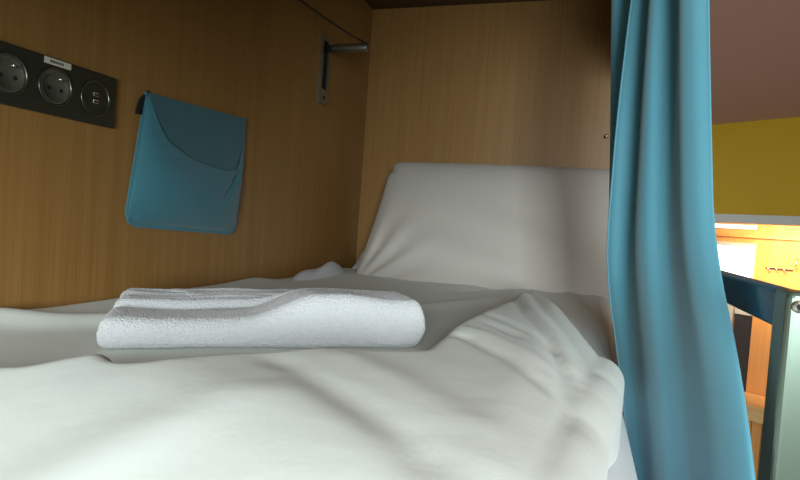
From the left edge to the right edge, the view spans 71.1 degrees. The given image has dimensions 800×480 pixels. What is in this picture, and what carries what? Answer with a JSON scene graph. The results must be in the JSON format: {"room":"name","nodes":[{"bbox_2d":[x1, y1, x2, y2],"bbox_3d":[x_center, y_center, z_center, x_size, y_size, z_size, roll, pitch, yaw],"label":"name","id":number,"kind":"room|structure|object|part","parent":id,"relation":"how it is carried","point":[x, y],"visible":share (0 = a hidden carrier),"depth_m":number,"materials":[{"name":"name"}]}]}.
{"room":"dormitory","nodes":[
{"label":"dormitory","id":0,"kind":"room"},
{"bbox_2d":[0,0,372,308],"bbox_3d":[-0.499,0.358,1.017,0.040,2.345,2.060,5,2,18],"label":"wall","id":1,"kind":"structure","parent":0,"point":[66,237],"depth_m":1.06,"materials":[{"name":"brown wood"}]},
{"bbox_2d":[0,40,116,127],"bbox_3d":[-0.490,-0.218,0.798,0.021,0.080,0.219,5,2,18],"label":"power outlet panel","id":2,"kind":"object","parent":1,"relation":"attached to","point":[30,80],"visible":1,"depth_m":0.80,"materials":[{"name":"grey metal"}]},
{"bbox_2d":[50,59,63,65],"bbox_3d":[-0.488,-0.252,0.798,0.001,0.004,0.021,5,2,18],"label":"print","id":3,"kind":"object","parent":2,"relation":"on","point":[53,62],"depth_m":0.80,"materials":[{"name":"grey"}]},
{"bbox_2d":[125,91,246,234],"bbox_3d":[-0.392,-0.138,1.096,0.037,0.260,0.336,5,2,18],"label":"pouch","id":4,"kind":"object","parent":1,"relation":"attached to","point":[188,164],"visible":1,"depth_m":1.05,"materials":[{"name":"fabric"}]},
{"bbox_2d":[317,32,368,105],"bbox_3d":[-0.157,-0.482,1.587,0.132,0.195,0.056,5,2,18],"label":"wall bracket","id":5,"kind":"object","parent":1,"relation":"attached to","point":[326,48],"visible":1,"depth_m":1.59,"materials":[{"name":"silver metal"}]},
{"bbox_3d":[-0.216,-0.487,1.606,0.006,0.195,0.056,5,2,18],"label":"wall plate","id":6,"kind":"part","parent":5,"relation":"part of","materials":[{"name":"silver metal"}]},
{"bbox_2d":[299,0,365,42],"bbox_3d":[-0.190,-0.584,1.474,0.267,0.066,0.010,2,3,-44],"label":"cord","id":7,"kind":"object","parent":5,"relation":"attached to","point":[302,1],"visible":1,"depth_m":1.48,"materials":[{"name":"brown rubber"}]},
{"bbox_3d":[-0.140,-0.542,1.580,0.106,0.025,0.025,5,2,18],"label":"arm","id":8,"kind":"part","parent":5,"relation":"part of","materials":[{"name":"silver metal"}]},
{"bbox_3d":[-0.091,0.499,0.887,0.835,0.090,2.000,5,2,18],"label":"trim","id":9,"kind":"structure","parent":1,"relation":"attached to","visible":0},
{"bbox_2d":[291,251,637,479],"bbox_3d":[-0.083,0.263,0.876,0.801,0.383,1.970,5,2,18],"label":"mattress","id":10,"kind":"object","parent":9,"relation":"on","point":[623,468],"visible":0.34,"depth_m":0.63,"materials":[{"name":"grey fabric"}]},
{"bbox_2d":[0,268,623,479],"bbox_3d":[-0.083,0.216,0.860,0.820,0.267,1.882,5,2,18],"label":"duvet","id":11,"kind":"object","parent":10,"relation":"on","point":[503,384],"visible":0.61,"depth_m":0.38,"materials":[{"name":"white fabric"}]},
{"bbox_2d":[96,288,424,348],"bbox_3d":[-0.193,0.095,0.798,0.403,0.072,0.255,3,2,-18],"label":"folded towel","id":12,"kind":"object","parent":11,"relation":"on","point":[146,318],"visible":1,"depth_m":0.71,"materials":[{"name":"white fabric"}]},
{"bbox_2d":[356,162,610,312],"bbox_3d":[0.249,-0.024,1.595,0.734,0.396,0.231,5,2,18],"label":"pillow","id":13,"kind":"object","parent":11,"relation":"on","point":[540,228],"visible":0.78,"depth_m":1.53,"materials":[{"name":"grey fabric"}]},
{"bbox_2d":[356,0,610,261],"bbox_3d":[0.232,0.380,1.848,0.842,2.345,0.030,5,2,18],"label":"wall","id":14,"kind":"structure","parent":0,"point":[511,83],"depth_m":1.80,"materials":[{"name":"brown wood"}]},
{"bbox_2d":[721,270,799,479],"bbox_3d":[0.525,0.319,1.070,0.052,0.563,1.258,5,2,18],"label":"guard rail","id":15,"kind":"object","parent":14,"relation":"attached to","point":[778,306],"visible":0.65,"depth_m":0.48,"materials":[{"name":"blue metal"}]},
{"bbox_3d":[0.339,0.326,0.492,0.052,0.563,0.038,5,2,18],"label":"post","id":16,"kind":"part","parent":15,"relation":"part of","materials":[{"name":"metal"}]},
{"bbox_2d":[365,0,799,124],"bbox_3d":[2.501,-0.632,1.938,4.937,0.050,7.760,5,2,18],"label":"ceiling","id":17,"kind":"structure","parent":0,"point":[755,44],"depth_m":2.10,"materials":[{"name":"beige paint"}]},
{"bbox_3d":[0.402,-0.591,0.714,0.025,0.245,2.000,5,2,18],"label":"trim","id":18,"kind":"structure","parent":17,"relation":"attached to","visible":0},
{"bbox_3d":[0.386,-0.465,0.752,0.020,0.012,1.880,5,2,18],"label":"track","id":19,"kind":"object","parent":18,"relation":"attached to","visible":0},
{"bbox_2d":[607,0,755,479],"bbox_3d":[0.362,0.075,0.670,0.128,1.055,0.649,4,2,4],"label":"curtain","id":20,"kind":"object","parent":19,"relation":"hanging from","point":[685,409],"visible":0.95,"depth_m":0.69,"materials":[{"name":"fabric"}]},
{"bbox_2d":[611,222,799,411],"bbox_3d":[2.972,0.761,3.967,0.060,1.820,3.800,2,3,-37],"label":"wall","id":21,"kind":"structure","parent":0,"point":[772,253],"depth_m":4.19,"materials":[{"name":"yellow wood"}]},
{"bbox_2d":[715,224,757,229],"bbox_3d":[2.539,-0.115,4.503,0.040,0.032,0.602,2,3,-37],"label":"strip light","id":22,"kind":"object","parent":21,"relation":"attached to","point":[732,226],"visible":0.53,"depth_m":4.36,"materials":[{"name":"grey paint"}]},
{"bbox_2d":[717,241,756,278],"bbox_3d":[2.503,0.173,4.609,0.060,0.342,0.772,2,3,-37],"label":"window","id":23,"kind":"structure","parent":21,"relation":"in","point":[734,257],"depth_m":4.41,"materials":[{"name":"white glass"}]},
{"bbox_2d":[716,233,799,240],"bbox_3d":[2.981,0.005,3.907,0.050,0.023,3.800,2,3,-37],"label":"trim","id":24,"kind":"structure","parent":21,"relation":"attached to","point":[717,234],"depth_m":4.22,"materials":[{"name":"brown wood"}]},
{"bbox_2d":[766,267,792,273],"bbox_3d":[2.796,0.228,4.141,0.046,0.038,0.175,2,3,-37],"label":"coat rack","id":25,"kind":"object","parent":21,"relation":"attached to","point":[768,268],"visible":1,"depth_m":4.14,"materials":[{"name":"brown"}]},
{"bbox_2d":[794,258,798,269],"bbox_3d":[2.870,0.174,4.054,0.037,0.090,0.014,2,3,-37],"label":"door handle","id":26,"kind":"object","parent":21,"relation":"attached to","point":[796,259],"visible":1,"depth_m":4.04,"materials":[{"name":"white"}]},
{"bbox_2d":[712,117,799,215],"bbox_3d":[2.098,-0.414,3.201,0.100,0.550,3.800,2,3,-37],"label":"wall","id":27,"kind":"structure","parent":0,"point":[756,164],"depth_m":3.20,"materials":[{"name":"yellow paint"}]},
{"bbox_2d":[714,214,799,225],"bbox_3d":[2.076,-0.116,3.211,0.122,0.048,3.800,2,3,-37],"label":"trim","id":28,"kind":"structure","parent":27,"relation":"attached to","point":[720,218],"depth_m":3.17,"materials":[{"name":"grey paint"}]},
{"bbox_3d":[1.262,1.635,2.366,7.200,0.050,7.760,5,2,18],"label":"floor","id":29,"kind":"structure","parent":0,"visible":0},
{"bbox_2d":[727,304,734,327],"bbox_3d":[2.399,0.980,4.171,0.060,1.290,0.095,2,3,-37],"label":"post","id":30,"kind":"object","parent":29,"relation":"on","point":[731,309],"visible":0.02,"depth_m":4.12,"materials":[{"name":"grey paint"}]},
{"bbox_2d":[733,307,752,391],"bbox_3d":[2.560,1.064,4.159,0.266,1.145,0.124,2,3,-37],"label":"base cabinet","id":31,"kind":"object","parent":29,"relation":"on","point":[742,321],"visible":0.21,"depth_m":4.06,"materials":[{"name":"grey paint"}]},
{"bbox_2d":[744,392,764,479],"bbox_3d":[2.382,1.362,3.824,0.350,0.550,0.900,2,3,-37],"label":"wooden bench","id":32,"kind":"object","parent":29,"relation":"on","point":[755,404],"visible":0.1,"depth_m":3.67,"materials":[{"name":"brown wood"}]},
{"bbox_3d":[2.398,1.138,3.816,0.350,0.100,0.900,2,3,-37],"label":"seat","id":33,"kind":"part","parent":32,"relation":"part of","materials":[{"name":"brown wood"}]},
{"bbox_2d":[746,316,771,396],"bbox_3d":[2.757,1.075,3.901,0.320,1.170,0.530,2,3,-37],"label":"wardrobe","id":34,"kind":"object","parent":29,"relation":"on","point":[760,340],"visible":0.05,"depth_m":3.96,"materials":[{"name":"brown wood"}]}
]}

